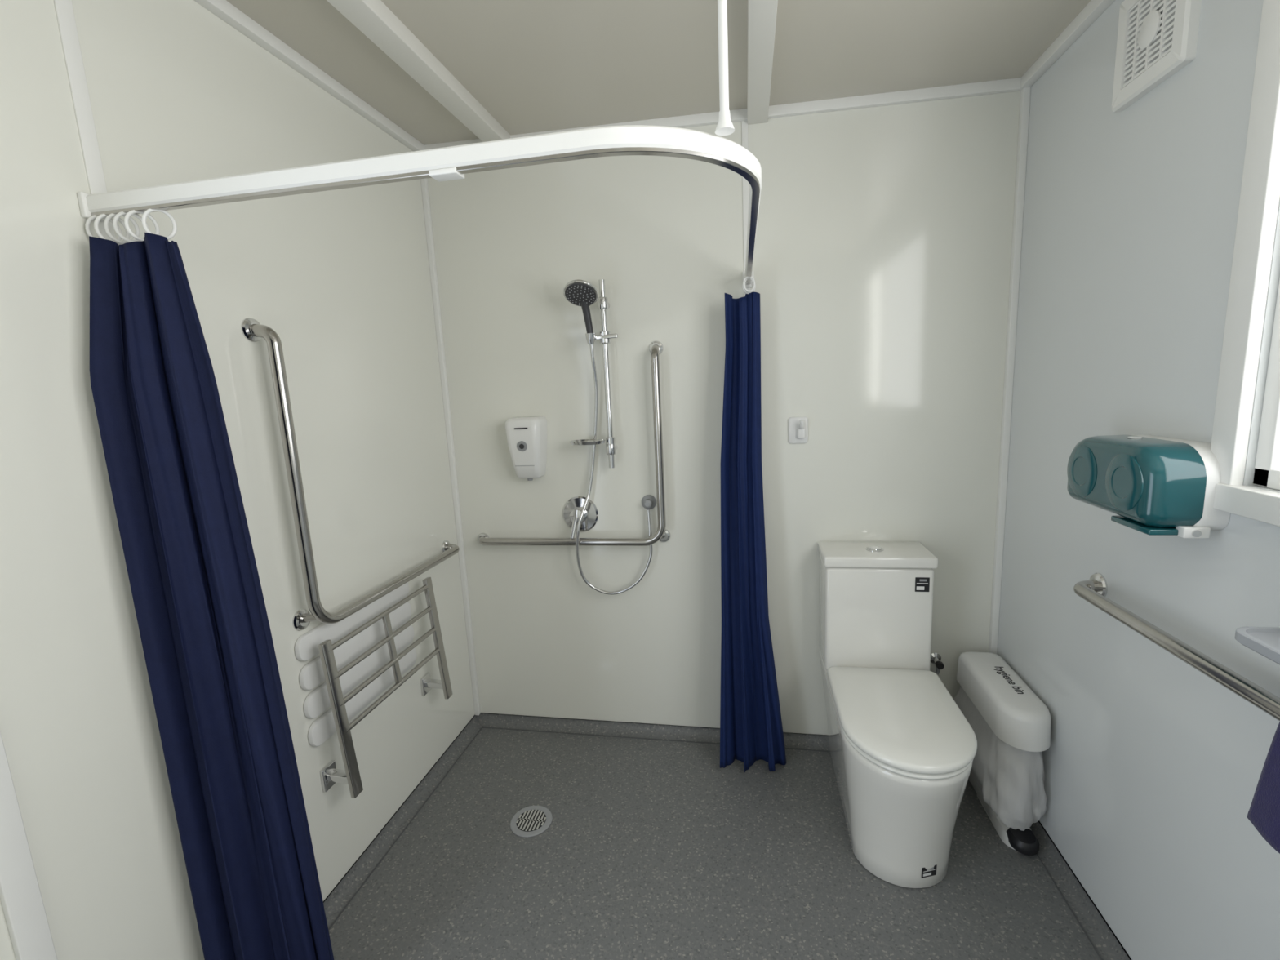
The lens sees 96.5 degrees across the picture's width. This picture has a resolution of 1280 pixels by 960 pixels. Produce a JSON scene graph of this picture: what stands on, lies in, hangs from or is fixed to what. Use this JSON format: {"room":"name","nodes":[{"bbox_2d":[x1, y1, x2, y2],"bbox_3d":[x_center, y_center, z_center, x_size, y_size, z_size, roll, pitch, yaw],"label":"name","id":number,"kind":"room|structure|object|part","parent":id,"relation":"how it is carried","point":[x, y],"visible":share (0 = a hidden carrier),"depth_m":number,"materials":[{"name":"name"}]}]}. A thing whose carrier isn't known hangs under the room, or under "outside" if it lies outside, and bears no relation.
{"room":"accessible bathroom","nodes":[
{"label":"accessible bathroom","id":0,"kind":"room"},
{"bbox_2d":[0,0,475,959],"bbox_3d":[-1.155,0.161,0.826,0.100,2.500,3.330,-1,10,11],"label":"wall","id":1,"kind":"structure","parent":0,"point":[178,94],"depth_m":1.29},
{"bbox_2d":[0,731,57,959],"bbox_3d":[-1.086,0.157,0.887,0.012,2.400,0.045,-1,10,11],"label":"trim","id":2,"kind":"structure","parent":1,"relation":"attached to","point":[20,896],"depth_m":0.97,"materials":[{"name":"white plastic"}]},
{"bbox_2d":[53,0,115,241],"bbox_3d":[-1.027,0.098,1.226,0.004,2.400,0.030,-1,10,11],"label":"trim","id":3,"kind":"structure","parent":1,"relation":"attached to","point":[64,8],"depth_m":1.09,"materials":[{"name":"white plastic"}]},
{"bbox_2d":[194,0,424,151],"bbox_3d":[-1.147,-1.001,0.611,0.030,0.034,3.310,-1,10,11],"label":"trim","id":4,"kind":"structure","parent":1,"relation":"attached to","point":[224,10],"depth_m":1.61,"materials":[{"name":"white plastic"}]},
{"bbox_2d":[240,317,459,631],"bbox_3d":[-0.864,-0.052,1.912,0.080,0.873,0.872,-1,10,11],"label":"grab rail","id":5,"kind":"object","parent":1,"relation":"attached to","point":[252,331],"visible":1,"depth_m":1.52,"materials":[{"name":"metal"}]},
{"bbox_2d":[294,577,452,798],"bbox_3d":[-0.837,0.632,1.898,0.113,0.492,0.606,-1,10,11],"label":"shower seat","id":6,"kind":"object","parent":1,"relation":"attached to","point":[338,644],"visible":0.98,"depth_m":1.78,"materials":[{"name":"metal"}]},
{"bbox_3d":[-0.923,0.878,1.696,0.012,0.070,0.052,-1,10,11],"label":"mount plate","id":7,"kind":"part","parent":6,"relation":"part of","materials":[{"name":"silver metal"}]},
{"bbox_3d":[-0.877,0.873,1.682,0.092,0.022,0.030,0,10,16],"label":"mount arm","id":8,"kind":"part","parent":6,"relation":"part of","materials":[{"name":"silver metal"}]},
{"bbox_3d":[-0.855,0.686,1.635,0.053,0.473,0.036,-1,10,11],"label":"post","id":9,"kind":"part","parent":6,"relation":"part of","materials":[{"name":"metal"}]},
{"bbox_3d":[-0.817,0.558,1.885,0.032,0.260,0.024,-1,10,11],"label":"post","id":10,"kind":"part","parent":6,"relation":"part of","materials":[{"name":"metal"}]},
{"bbox_3d":[-0.828,0.789,2.209,0.012,0.070,0.052,-1,10,11],"label":"mount plate","id":11,"kind":"part","parent":6,"relation":"part of","materials":[{"name":"silver metal"}]},
{"bbox_3d":[-0.781,0.784,2.196,0.092,0.022,0.030,0,10,16],"label":"mount arm","id":12,"kind":"part","parent":6,"relation":"part of","materials":[{"name":"silver metal"}]},
{"bbox_3d":[-0.760,0.597,2.149,0.053,0.473,0.036,-1,10,11],"label":"post","id":13,"kind":"part","parent":6,"relation":"part of","materials":[{"name":"metal"}]},
{"bbox_2d":[323,715,481,927],"bbox_3d":[-0.885,1.235,1.788,0.042,0.043,1.730,-1,10,11],"label":"baseboard","id":14,"kind":"structure","parent":1,"relation":"attached to","point":[335,901],"depth_m":1.98,"materials":[{"name":"plastic"}]},
{"bbox_2d":[585,333,595,344],"bbox_3d":[-0.186,-0.532,2.150,0.038,0.043,0.038,-1,10,11],"label":"cone","id":15,"kind":"object","parent":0,"point":[590,337],"depth_m":2.14,"materials":[{"name":"silver metal"}]},
{"bbox_2d":[226,0,1091,145],"bbox_3d":[-0.106,-1.064,0.417,2.350,0.144,3.530,-1,10,11],"label":"ceiling","id":16,"kind":"structure","parent":0,"point":[533,65],"depth_m":1.63,"materials":[{"name":"paint"}]},
{"bbox_2d":[326,0,511,142],"bbox_3d":[-0.820,-0.995,0.561,0.080,0.048,3.329,-1,10,11],"label":"ceiling beam","id":17,"kind":"structure","parent":16,"relation":"attached to","point":[372,18],"depth_m":1.58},
{"bbox_2d":[76,0,761,287],"bbox_3d":[-0.335,-0.884,1.547,1.276,0.596,1.283,-1,10,11],"label":"rail","id":18,"kind":"object","parent":16,"relation":"hanging from","point":[452,162],"visible":0.92,"depth_m":0.97,"materials":[{"name":"white metal"}]},
{"bbox_2d":[84,208,333,959],"bbox_3d":[-0.896,0.397,1.198,0.248,1.834,0.138,-1,10,11],"label":"shower curtain","id":19,"kind":"object","parent":18,"relation":"hanging from","point":[205,632],"depth_m":1.17,"materials":[{"name":"blue fabric"}]},
{"bbox_2d":[720,275,786,772],"bbox_3d":[0.408,0.202,2.122,0.255,1.835,0.204,-1,10,11],"label":"shower curtain","id":20,"kind":"object","parent":18,"relation":"hanging from","point":[751,728],"depth_m":2.14,"materials":[{"name":"blue fabric"}]},
{"bbox_2d":[746,0,777,124],"bbox_3d":[0.112,-0.992,0.389,0.070,0.048,3.329,-1,10,11],"label":"ceiling beam","id":21,"kind":"structure","parent":16,"relation":"attached to","point":[762,14],"depth_m":1.59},
{"bbox_2d":[328,726,1103,959],"bbox_3d":[0.010,1.424,0.829,2.350,0.101,3.530,-1,10,11],"label":"floor","id":22,"kind":"structure","parent":0,"point":[650,849],"depth_m":1.75,"materials":[{"name":"plastic"}]},
{"bbox_2d":[510,805,552,837],"bbox_3d":[-0.381,1.195,2.006,0.146,0.004,0.146,-1,10,11],"label":"floor drain","id":23,"kind":"object","parent":22,"relation":"on","point":[531,820],"visible":1,"depth_m":2.00,"materials":[{"name":"grey plastic"}]},
{"bbox_2d":[817,542,977,888],"bbox_3d":[0.820,0.720,1.873,0.374,0.874,0.769,-1,10,11],"label":"toilet","id":24,"kind":"object","parent":22,"relation":"on","point":[903,751],"visible":1,"depth_m":1.78,"materials":[{"name":"ceramic"}]},
{"bbox_3d":[0.852,0.271,2.079,0.374,0.040,0.205,-1,10,11],"label":"cistern lid","id":25,"kind":"part","parent":24,"relation":"part of","materials":[{"name":"ceramic"}]},
{"bbox_3d":[0.799,0.742,1.760,0.358,0.017,0.523,-1,10,11],"label":"seat","id":26,"kind":"part","parent":24,"relation":"part of","materials":[{"name":"plastic"}]},
{"bbox_3d":[0.798,0.717,1.757,0.366,0.031,0.539,-1,10,11],"label":"lid","id":27,"kind":"part","parent":24,"relation":"part of","materials":[{"name":"plastic"}]},
{"bbox_2d":[953,651,1050,855],"bbox_3d":[1.210,0.897,1.943,0.180,0.467,0.462,-1,10,11],"label":"bin","id":28,"kind":"object","parent":22,"relation":"on","point":[1011,724],"visible":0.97,"depth_m":1.79,"materials":[{"name":"white plastic"}]},
{"bbox_3d":[1.218,0.723,1.920,0.150,0.116,0.445,-1,10,11],"label":"lid","id":29,"kind":"part","parent":28,"relation":"part of","materials":[{"name":"white plastic"}]},
{"bbox_2d":[427,90,1020,735],"bbox_3d":[0.259,-0.146,2.279,2.350,2.500,0.100,-1,10,11],"label":"wall","id":30,"kind":"structure","parent":0,"point":[882,265],"depth_m":2.18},
{"bbox_2d":[420,177,480,715],"bbox_3d":[-0.798,-0.110,2.420,0.020,2.400,0.020,-1,10,11],"label":"trim","id":31,"kind":"structure","parent":30,"relation":"attached to","point":[424,188],"depth_m":2.40,"materials":[{"name":"white plastic"}]},
{"bbox_2d":[505,415,546,480],"bbox_3d":[-0.455,-0.124,2.305,0.146,0.258,0.114,-1,10,11],"label":"soap dispenser","id":32,"kind":"object","parent":30,"relation":"attached to","point":[526,436],"visible":1,"depth_m":2.26,"materials":[{"name":"white plastic"}]},
{"bbox_2d":[477,340,671,546],"bbox_3d":[-0.313,-0.120,2.300,0.843,0.818,0.081,-1,10,11],"label":"grab rail","id":33,"kind":"object","parent":30,"relation":"attached to","point":[655,348],"visible":1,"depth_m":2.24,"materials":[{"name":"metal"}]},
{"bbox_2d":[562,496,598,532],"bbox_3d":[-0.253,0.146,2.343,0.152,0.152,0.060,-1,10,11],"label":"mixer plate","id":34,"kind":"object","parent":30,"relation":"attached to","point":[572,508],"visible":0.8,"depth_m":2.35,"materials":[{"name":"silver metal"}]},
{"bbox_2d":[569,516,577,538],"bbox_3d":[-0.267,0.188,2.317,0.036,0.099,0.034,-1,10,11],"label":"lever","id":35,"kind":"object","parent":34,"relation":"attached to","point":[575,520],"depth_m":2.31,"materials":[{"name":"silver metal"}]},
{"bbox_2d":[597,297,608,310],"bbox_3d":[-0.139,-0.664,2.151,0.038,0.044,0.038,-1,10,11],"label":"rod collar","id":36,"kind":"object","parent":30,"relation":"attached to","point":[602,302],"visible":0.91,"depth_m":2.14,"materials":[{"name":"silver metal"}]},
{"bbox_2d":[598,279,614,467],"bbox_3d":[-0.127,-0.398,2.196,0.023,0.710,0.023,-1,10,11],"label":"rod","id":37,"kind":"object","parent":36,"relation":"attached to","point":[602,282],"visible":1,"depth_m":2.19,"materials":[{"name":"silver metal"}]},
{"bbox_2d":[599,330,610,344],"bbox_3d":[-0.134,-0.541,2.172,0.044,0.048,0.044,-1,10,11],"label":"slider","id":38,"kind":"object","parent":37,"relation":"attached to","point":[603,340],"visible":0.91,"depth_m":2.15,"materials":[{"name":"silver metal"}]},
{"bbox_2d":[563,280,598,306],"bbox_3d":[-0.214,-0.675,2.064,0.128,0.084,0.108,-1,10,11],"label":"handset head","id":39,"kind":"object","parent":38,"relation":"attached to","point":[573,282],"visible":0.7,"depth_m":2.02},
{"bbox_2d":[566,284,594,305],"bbox_3d":[-0.214,-0.664,2.061,0.102,0.061,0.084,-1,10,11],"label":"spray nozzles","id":40,"kind":"object","parent":39,"relation":"attached to","point":[578,285],"visible":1,"depth_m":2.06,"materials":[{"name":"grey plastic"}]},
{"bbox_2d":[564,283,596,306],"bbox_3d":[-0.214,-0.667,2.062,0.114,0.067,0.094,-1,10,11],"label":"handset face","id":41,"kind":"object","parent":39,"relation":"attached to","point":[580,295],"depth_m":2.05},
{"bbox_2d":[581,301,593,333],"bbox_3d":[-0.201,-0.607,2.114,0.039,0.197,0.079,-1,10,11],"label":"handle","id":42,"kind":"object","parent":39,"relation":"attached to","point":[585,307],"depth_m":2.12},
{"bbox_2d":[595,333,617,340],"bbox_3d":[-0.142,-0.541,2.161,0.117,0.019,0.020,-1,10,11],"label":"lever","id":43,"kind":"object","parent":38,"relation":"attached to","point":[609,335],"depth_m":2.15,"materials":[{"name":"silver metal"}]},
{"bbox_2d":[605,436,615,444],"bbox_3d":[-0.115,-0.154,2.236,0.036,0.028,0.036,-1,10,11],"label":"clip","id":44,"kind":"object","parent":37,"relation":"attached to","point":[608,440],"visible":0.94,"depth_m":2.22,"materials":[{"name":"silver metal"}]},
{"bbox_2d":[569,439,604,445],"bbox_3d":[-0.205,-0.146,2.229,0.144,0.017,0.100,-1,10,11],"label":"soap dish","id":45,"kind":"object","parent":44,"relation":"attached to","point":[584,442],"visible":1,"depth_m":2.20,"materials":[{"name":"silver metal"}]},
{"bbox_2d":[605,443,616,454],"bbox_3d":[-0.114,-0.122,2.241,0.038,0.044,0.038,-1,10,11],"label":"rod collar","id":46,"kind":"object","parent":30,"relation":"attached to","point":[611,448],"visible":0.91,"depth_m":2.23,"materials":[{"name":"silver metal"}]},
{"bbox_2d":[575,343,653,595],"bbox_3d":[-0.119,-0.024,2.257,0.309,1.011,0.077,-1,10,11],"label":"hose","id":47,"kind":"object","parent":30,"relation":"attached to","point":[592,352],"visible":0.94,"depth_m":2.29,"materials":[{"name":"silver metal"}]},
{"bbox_2d":[641,494,656,509],"bbox_3d":[0.033,0.092,2.289,0.060,0.060,0.044,-1,10,11],"label":"outlet","id":48,"kind":"object","parent":30,"relation":"attached to","point":[648,501],"depth_m":2.29,"materials":[{"name":"silver metal"}]},
{"bbox_2d":[477,712,830,751],"bbox_3d":[0.303,1.077,2.411,2.150,0.043,0.042,-1,10,11],"label":"baseboard","id":49,"kind":"structure","parent":30,"relation":"attached to","point":[686,733],"depth_m":2.49,"materials":[{"name":"plastic"}]},
{"bbox_2d":[423,77,1022,150],"bbox_3d":[0.195,-1.279,2.032,2.110,0.073,0.020,-1,10,11],"label":"trim","id":50,"kind":"structure","parent":30,"relation":"attached to","point":[1010,85],"depth_m":1.94,"materials":[{"name":"white plastic"}]},
{"bbox_2d":[741,120,750,296],"bbox_3d":[0.422,-0.120,2.200,0.022,2.380,0.004,-1,10,11],"label":"trim","id":51,"kind":"structure","parent":30,"relation":"attached to","point":[744,123],"depth_m":2.05,"materials":[{"name":"white plastic"}]},
{"bbox_2d":[788,416,808,443],"bbox_3d":[0.592,-0.184,2.132,0.072,0.100,0.052,-1,10,11],"label":"robe hook","id":52,"kind":"object","parent":30,"relation":"attached to","point":[797,426],"visible":1,"depth_m":2.15,"materials":[{"name":"white plastic"}]},
{"bbox_2d":[930,652,943,675],"bbox_3d":[1.103,0.695,2.181,0.105,0.110,0.070,-1,10,11],"label":"valve","id":53,"kind":"object","parent":30,"relation":"attached to","point":[935,658],"depth_m":2.18,"materials":[{"name":"silver metal"}]},
{"bbox_2d":[988,87,1031,653],"bbox_3d":[1.295,-0.122,2.028,0.022,2.360,0.022,-1,10,11],"label":"trim","id":54,"kind":"structure","parent":30,"relation":"attached to","point":[1024,104],"depth_m":1.97,"materials":[{"name":"white plastic"}]},
{"bbox_2d":[996,0,1279,959],"bbox_3d":[1.056,0.127,0.409,0.100,2.500,3.330,-1,10,11],"label":"wall","id":55,"kind":"structure","parent":0,"point":[1153,766],"depth_m":1.35,"materials":[{"name":"white paint"}]},
{"bbox_2d":[1021,0,1115,88],"bbox_3d":[0.938,-0.995,0.225,0.030,0.034,3.310,-1,10,11],"label":"trim","id":56,"kind":"structure","parent":55,"relation":"attached to","point":[1094,9],"depth_m":1.59,"materials":[{"name":"white plastic"}]},
{"bbox_2d":[1030,821,1131,959],"bbox_3d":[1.043,1.338,0.623,0.042,0.043,3.330,-1,10,11],"label":"baseboard","id":57,"kind":"structure","parent":55,"relation":"attached to","point":[1107,944],"depth_m":1.60,"materials":[{"name":"plastic"}]},
{"bbox_2d":[1066,434,1230,537],"bbox_3d":[1.089,-0.002,1.253,0.142,0.183,0.322,-1,10,11],"label":"dispenser","id":58,"kind":"object","parent":55,"relation":"attached to","point":[1156,485],"visible":1,"depth_m":1.14,"materials":[{"name":"teal plastic"}]},
{"bbox_2d":[1111,0,1201,112],"bbox_3d":[1.136,-0.997,1.263,0.026,0.240,0.240,-1,10,11],"label":"exhaust fan","id":59,"kind":"object","parent":55,"relation":"attached to","point":[1157,39],"visible":1,"depth_m":1.26,"materials":[{"name":"white plastic"}]},
{"bbox_3d":[1.126,-0.997,1.265,0.006,0.068,0.068,-1,10,11],"label":"motor","id":60,"kind":"part","parent":59,"relation":"part of","materials":[{"name":"white plastic"}]},
{"bbox_2d":[1073,573,1279,720],"bbox_3d":[1.094,0.352,1.066,0.080,0.081,0.998,-1,10,11],"label":"grab rail","id":61,"kind":"object","parent":55,"relation":"attached to","point":[1094,591],"visible":1,"depth_m":1.13,"materials":[{"name":"metal"}]},
{"bbox_2d":[1246,721,1279,853],"bbox_3d":[1.005,0.483,0.797,0.075,0.213,0.264,-1,10,11],"label":"towel","id":62,"kind":"object","parent":61,"relation":"hanging from","point":[1264,813],"visible":1,"depth_m":0.91,"materials":[{"name":"blue fabric"}]},
{"bbox_2d":[1210,0,1279,526],"bbox_3d":[0.954,-0.358,0.258,0.030,1.103,1.621,-1,10,11],"label":"window frame","id":63,"kind":"structure","parent":55,"relation":"attached to","point":[1260,195],"depth_m":1.02,"materials":[{"name":"white plastic"}]},
{"bbox_2d":[1235,626,1279,664],"bbox_3d":[0.997,0.299,0.703,0.129,0.040,0.500,-1,10,11],"label":"sink","id":64,"kind":"object","parent":55,"relation":"attached to","point":[1264,641],"visible":1,"depth_m":0.91,"materials":[{"name":"white ceramic"}]},
{"bbox_2d":[1252,277,1279,490],"bbox_3d":[0.993,-0.354,0.252,0.024,0.995,1.505,-1,10,11],"label":"window","id":65,"kind":"structure","parent":55,"relation":"in","point":[1267,466],"depth_m":1.02,"materials":[{"name":"white glass"}]}
]}

